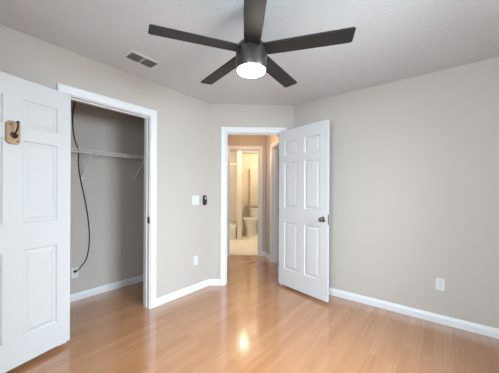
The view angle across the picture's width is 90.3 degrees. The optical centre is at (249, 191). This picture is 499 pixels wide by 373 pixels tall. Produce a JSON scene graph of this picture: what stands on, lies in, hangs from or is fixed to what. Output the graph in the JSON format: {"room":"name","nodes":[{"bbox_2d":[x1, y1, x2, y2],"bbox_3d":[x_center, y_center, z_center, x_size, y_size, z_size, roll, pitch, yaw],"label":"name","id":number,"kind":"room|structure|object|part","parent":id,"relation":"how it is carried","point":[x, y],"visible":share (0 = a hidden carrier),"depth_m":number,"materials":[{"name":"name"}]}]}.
{"room":"empty bedroom","nodes":[
{"label":"empty bedroom","id":0,"kind":"room"},
{"bbox_2d":[0,24,209,297],"bbox_3d":[-1.489,0.032,2.218,0.115,2.440,2.929,0,0,38],"label":"wall","id":1,"kind":"structure","parent":0,"point":[183,121],"depth_m":2.82,"materials":[{"name":"beige paint"}]},
{"bbox_2d":[0,71,70,372],"bbox_3d":[-1.639,0.210,1.716,0.042,2.012,0.754,0,0,23],"label":"door","id":2,"kind":"structure","parent":1,"relation":"in","point":[35,173],"depth_m":1.81,"materials":[{"name":"white paint"}]},
{"bbox_3d":[-1.706,0.718,1.558,0.035,0.620,0.227,0,0,23],"label":"panel","id":3,"kind":"part","parent":2,"relation":"part of","materials":[{"name":"white paint"}]},
{"bbox_3d":[-1.700,-0.558,1.558,0.035,0.202,0.227,0,0,23],"label":"panel","id":4,"kind":"part","parent":2,"relation":"part of","materials":[{"name":"white paint"}]},
{"bbox_3d":[-1.702,-0.072,1.558,0.035,0.590,0.227,0,0,23],"label":"panel","id":5,"kind":"part","parent":2,"relation":"part of","materials":[{"name":"white paint"}]},
{"bbox_2d":[5,120,20,144],"bbox_3d":[-1.580,-0.403,1.678,0.090,0.156,0.078,0,0,23],"label":"coat hook","id":6,"kind":"object","parent":2,"relation":"attached to","point":[12,128],"visible":1,"depth_m":1.67,"materials":[{"name":"beige wood"}]},
{"bbox_3d":[-1.572,-0.071,1.860,0.035,0.590,0.227,0,0,23],"label":"panel","id":7,"kind":"part","parent":2,"relation":"part of","materials":[{"name":"white paint"}]},
{"bbox_3d":[-1.576,0.719,1.860,0.035,0.620,0.227,0,0,23],"label":"panel","id":8,"kind":"part","parent":2,"relation":"part of","materials":[{"name":"white paint"}]},
{"bbox_3d":[-1.570,-0.557,1.860,0.035,0.202,0.227,0,0,23],"label":"panel","id":9,"kind":"part","parent":2,"relation":"part of","materials":[{"name":"white paint"}]},
{"bbox_2d":[57,83,156,345],"bbox_3d":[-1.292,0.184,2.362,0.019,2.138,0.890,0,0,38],"label":"trim","id":10,"kind":"structure","parent":1,"relation":"attached to","point":[63,88],"depth_m":2.67,"materials":[{"name":"white paint"}]},
{"bbox_2d":[156,279,208,306],"bbox_3d":[-0.781,1.214,3.025,0.014,0.083,0.789,0,0,38],"label":"baseboard","id":11,"kind":"structure","parent":1,"relation":"attached to","point":[174,295],"depth_m":2.97,"materials":[{"name":"white paint"}]},
{"bbox_2d":[192,196,198,204],"bbox_3d":[-0.681,0.108,3.148,0.010,0.120,0.116,0,0,38],"label":"light switch","id":12,"kind":"object","parent":1,"relation":"attached to","point":[195,199],"visible":1,"depth_m":3.14,"materials":[{"name":"white plastic"}]},
{"bbox_2d":[193,256,197,265],"bbox_3d":[-0.683,0.875,3.151,0.009,0.118,0.072,0,0,38],"label":"wall outlet","id":13,"kind":"object","parent":1,"relation":"attached to","point":[195,258],"visible":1,"depth_m":3.14,"materials":[{"name":"white plastic"}]},
{"bbox_2d":[203,195,206,204],"bbox_3d":[-0.585,0.110,3.257,0.027,0.132,0.060,0,0,38],"label":"remote","id":14,"kind":"object","parent":1,"relation":"attached to","point":[204,196],"visible":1,"depth_m":3.25,"materials":[{"name":"black plastic"}]},
{"bbox_2d":[70,101,143,293],"bbox_3d":[-1.966,0.030,2.998,0.115,2.440,2.140,0,0,38],"label":"wall","id":15,"kind":"structure","parent":0,"point":[114,201],"depth_m":3.12,"materials":[{"name":"beige paint"}]},
{"bbox_2d":[71,267,77,278],"bbox_3d":[-2.007,0.932,2.849,0.009,0.118,0.072,0,0,38],"label":"wall outlet","id":16,"kind":"object","parent":15,"relation":"attached to","point":[73,275],"visible":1,"depth_m":2.84,"materials":[{"name":"white plastic"}]},
{"bbox_2d":[72,101,89,272],"bbox_3d":[-1.956,-0.133,2.889,0.034,2.111,0.187,0,0,38],"label":"cable","id":17,"kind":"object","parent":15,"relation":"attached to","point":[75,271],"visible":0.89,"depth_m":2.89,"materials":[{"name":"black rubber"}]},
{"bbox_2d":[70,275,142,301],"bbox_3d":[-1.945,1.209,2.927,0.014,0.083,2.020,0,0,38],"label":"baseboard","id":18,"kind":"structure","parent":15,"relation":"attached to","point":[94,291],"depth_m":3.09,"materials":[{"name":"white paint"}]},
{"bbox_2d":[71,148,143,180],"bbox_3d":[-1.820,-0.307,2.834,0.316,0.315,2.014,0,0,38],"label":"wire shelf","id":19,"kind":"object","parent":15,"relation":"attached to","point":[74,150],"visible":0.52,"depth_m":2.91,"materials":[{"name":"white metal"}]},
{"bbox_2d":[237,151,241,239],"bbox_3d":[-0.276,0.038,7.081,0.125,2.440,1.230,0,0,-2],"label":"wall","id":20,"kind":"structure","parent":0,"point":[239,153],"depth_m":6.47,"materials":[{"name":"beige paint"}]},
{"bbox_2d":[230,152,236,222],"bbox_3d":[-1.158,0.034,7.389,1.620,2.440,0.100,0,0,-2],"label":"tile","id":21,"kind":"structure","parent":20,"relation":"attached to","point":[233,155],"depth_m":7.36,"materials":[{"name":"beige tile"}]},
{"bbox_2d":[0,0,498,153],"bbox_3d":[-0.026,-1.211,4.341,7.800,0.060,9.200,0,0,38],"label":"ceiling","id":22,"kind":"structure","parent":0,"point":[394,40],"depth_m":1.88,"materials":[{"name":"paint"}]},
{"bbox_2d":[119,49,162,69],"bbox_3d":[-0.968,-1.181,2.228,0.188,0.008,0.304,0,0,38],"label":"ceiling vent","id":23,"kind":"object","parent":22,"relation":"in","point":[131,55],"visible":1,"depth_m":2.21,"materials":[{"name":"white metal"}]},
{"bbox_2d":[148,0,355,87],"bbox_3d":[0.032,-0.970,1.635,1.197,0.421,1.166,0,0,38],"label":"ceiling fan","id":24,"kind":"object","parent":22,"relation":"hanging from","point":[251,60],"visible":1,"depth_m":1.50,"materials":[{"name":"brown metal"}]},
{"bbox_3d":[-0.316,-0.911,1.481,0.539,0.027,0.112,0,0,-20],"label":"blade","id":25,"kind":"part","parent":24,"relation":"part of","materials":[{"name":"black wood"}]},
{"bbox_3d":[-0.203,-0.911,1.876,0.112,0.027,0.539,0,0,-38],"label":"blade","id":26,"kind":"part","parent":24,"relation":"part of","materials":[{"name":"black wood"}]},
{"bbox_2d":[237,63,265,77],"bbox_3d":[0.012,-0.777,1.601,0.185,0.034,0.185,0,0,38],"label":"diffuser","id":27,"kind":"object","parent":24,"relation":"attached to","point":[247,70],"depth_m":1.56,"materials":[{"name":"white glass"}]},
{"bbox_3d":[0.025,-0.910,1.252,0.112,0.027,0.539,0,0,-2],"label":"blade","id":28,"kind":"part","parent":24,"relation":"part of","materials":[{"name":"black wood"}]},
{"bbox_3d":[0.208,-0.909,1.891,0.112,0.027,0.539,0,0,34],"label":"blade","id":29,"kind":"part","parent":24,"relation":"part of","materials":[{"name":"black wood"}]},
{"bbox_3d":[0.349,-0.908,1.505,0.539,0.027,0.112,0,0,16],"label":"blade","id":30,"kind":"part","parent":24,"relation":"part of","materials":[{"name":"black wood"}]},
{"bbox_2d":[242,154,257,231],"bbox_3d":[-0.629,0.036,7.743,2.900,2.440,0.115,0,0,-2],"label":"wall","id":31,"kind":"structure","parent":0,"point":[249,161],"depth_m":7.70,"materials":[{"name":"beige paint"}]},
{"bbox_2d":[245,168,257,206],"bbox_3d":[0.216,-0.144,7.611,0.700,1.182,0.199,0,0,-2],"label":"upper cabinet","id":32,"kind":"object","parent":31,"relation":"attached to","point":[253,171],"visible":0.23,"depth_m":7.53,"materials":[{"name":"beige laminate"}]},
{"bbox_3d":[0.154,-0.155,7.539,0.266,1.152,0.017,0,0,-2],"label":"cabinet door","id":33,"kind":"part","parent":32,"relation":"part of","materials":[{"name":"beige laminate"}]},
{"bbox_2d":[209,104,293,278],"bbox_3d":[0.026,0.039,3.411,1.138,2.440,0.115,0,0,-2],"label":"wall","id":34,"kind":"structure","parent":0,"point":[221,115],"depth_m":3.34,"materials":[{"name":"beige paint"}]},
{"bbox_2d":[209,279,219,285],"bbox_3d":[-0.472,1.215,3.331,0.156,0.083,0.014,0,0,-2],"label":"baseboard","id":35,"kind":"structure","parent":34,"relation":"attached to","point":[212,282],"depth_m":3.33,"materials":[{"name":"white paint"}]},
{"bbox_2d":[220,127,286,285],"bbox_3d":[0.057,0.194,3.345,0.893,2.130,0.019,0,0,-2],"label":"trim","id":36,"kind":"structure","parent":34,"relation":"attached to","point":[224,130],"depth_m":3.33,"materials":[{"name":"white paint"}]},
{"bbox_2d":[278,119,329,301],"bbox_3d":[0.643,0.211,3.074,0.165,2.042,0.766,0,0,-39],"label":"door","id":37,"kind":"structure","parent":34,"relation":"in","point":[303,209],"depth_m":3.01,"materials":[{"name":"white paint"}]},
{"bbox_3d":[0.547,-0.572,3.197,0.035,0.202,0.229,0,0,-39],"label":"panel","id":38,"kind":"part","parent":37,"relation":"part of","materials":[{"name":"white paint"}]},
{"bbox_3d":[0.545,-0.086,3.197,0.035,0.590,0.229,0,0,-39],"label":"panel","id":39,"kind":"part","parent":37,"relation":"part of","materials":[{"name":"white paint"}]},
{"bbox_3d":[0.541,0.705,3.197,0.035,0.620,0.229,0,0,-39],"label":"panel","id":40,"kind":"part","parent":37,"relation":"part of","materials":[{"name":"white paint"}]},
{"bbox_3d":[0.753,-0.571,2.942,0.035,0.202,0.229,0,0,-39],"label":"panel","id":41,"kind":"part","parent":37,"relation":"part of","materials":[{"name":"white paint"}]},
{"bbox_3d":[0.751,-0.085,2.942,0.035,0.590,0.229,0,0,-39],"label":"panel","id":42,"kind":"part","parent":37,"relation":"part of","materials":[{"name":"white paint"}]},
{"bbox_3d":[0.747,0.705,2.942,0.035,0.620,0.229,0,0,-39],"label":"panel","id":43,"kind":"part","parent":37,"relation":"part of","materials":[{"name":"white paint"}]},
{"bbox_3d":[0.807,0.313,2.791,0.065,0.065,0.065,0,0,-39],"label":"knob","id":44,"kind":"part","parent":37,"relation":"part of","materials":[{"name":"silver metal"}]},
{"bbox_2d":[6,232,498,372],"bbox_3d":[-0.072,1.286,4.369,7.889,0.066,9.200,0,0,38],"label":"floor","id":45,"kind":"structure","parent":0,"point":[252,323],"depth_m":2.16,"materials":[{"name":"brown wood"}]},
{"bbox_2d":[230,223,236,238],"bbox_3d":[-1.148,1.081,6.919,1.598,0.332,0.808,0,0,-2],"label":"bathtub","id":46,"kind":"object","parent":45,"relation":"on","point":[233,226],"visible":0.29,"depth_m":6.56,"materials":[{"name":"white ceramic"}]},
{"bbox_2d":[243,208,257,235],"bbox_3d":[0.074,0.867,7.223,0.473,0.772,0.704,0,0,36],"label":"toilet","id":47,"kind":"object","parent":45,"relation":"on","point":[250,222],"visible":0.77,"depth_m":7.07,"materials":[{"name":"white ceramic"}]},
{"bbox_3d":[0.036,1.025,7.173,0.362,0.455,0.568,0,0,36],"label":"bowl","id":48,"kind":"part","parent":47,"relation":"part of","materials":[{"name":"white ceramic"}]},
{"bbox_3d":[0.218,0.676,7.418,0.450,0.315,0.200,0,0,36],"label":"tank","id":49,"kind":"part","parent":47,"relation":"part of","materials":[{"name":"white ceramic"}]},
{"bbox_2d":[228,135,278,255],"bbox_3d":[0.351,0.041,4.952,1.915,2.440,0.115,0,0,-2],"label":"wall","id":50,"kind":"structure","parent":0,"point":[233,140],"depth_m":4.89,"materials":[{"name":"beige paint"}]},
{"bbox_2d":[227,146,262,255],"bbox_3d":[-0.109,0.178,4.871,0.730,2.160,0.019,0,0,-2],"label":"trim","id":51,"kind":"structure","parent":50,"relation":"attached to","point":[260,148],"depth_m":4.87,"materials":[{"name":"white paint"}]},
{"bbox_2d":[265,135,278,255],"bbox_3d":[0.498,0.041,4.200,0.115,2.440,1.430,0,0,-10],"label":"wall","id":52,"kind":"structure","parent":0,"point":[270,139],"depth_m":4.68,"materials":[{"name":"beige paint"}]},
{"bbox_2d":[270,139,278,261],"bbox_3d":[0.456,0.204,4.050,0.019,2.115,0.900,0,0,-10],"label":"trim","id":53,"kind":"structure","parent":52,"relation":"attached to","point":[276,142],"depth_m":4.43,"materials":[{"name":"white paint"}]},
{"bbox_2d":[272,144,277,262],"bbox_3d":[0.521,0.239,4.062,0.116,2.045,0.760,0,0,-10],"label":"trim","id":54,"kind":"structure","parent":52,"relation":"attached to","point":[275,148],"depth_m":4.42,"materials":[{"name":"white paint"}]},
{"bbox_2d":[278,157,278,260],"bbox_3d":[0.880,0.233,4.518,0.752,2.020,0.042,0,0,-10],"label":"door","id":55,"kind":"structure","parent":52,"relation":"in","point":[278,157],"depth_m":4.46,"materials":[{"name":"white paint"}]},
{"bbox_2d":[294,57,498,328],"bbox_3d":[1.539,0.046,2.707,2.303,2.440,0.115,0,0,38],"label":"wall","id":56,"kind":"structure","parent":0,"point":[414,161],"depth_m":2.50,"materials":[{"name":"beige paint"}]},
{"bbox_2d":[329,287,498,338],"bbox_3d":[1.450,1.224,2.691,2.185,0.083,0.014,0,0,38],"label":"baseboard","id":57,"kind":"structure","parent":56,"relation":"attached to","point":[437,318],"depth_m":2.48,"materials":[{"name":"white paint"}]},
{"bbox_2d":[436,278,444,290],"bbox_3d":[1.839,0.891,2.391,0.072,0.118,0.009,0,0,38],"label":"wall outlet","id":58,"kind":"object","parent":56,"relation":"attached to","point":[440,282],"visible":1,"depth_m":2.39,"materials":[{"name":"white plastic"}]}
]}

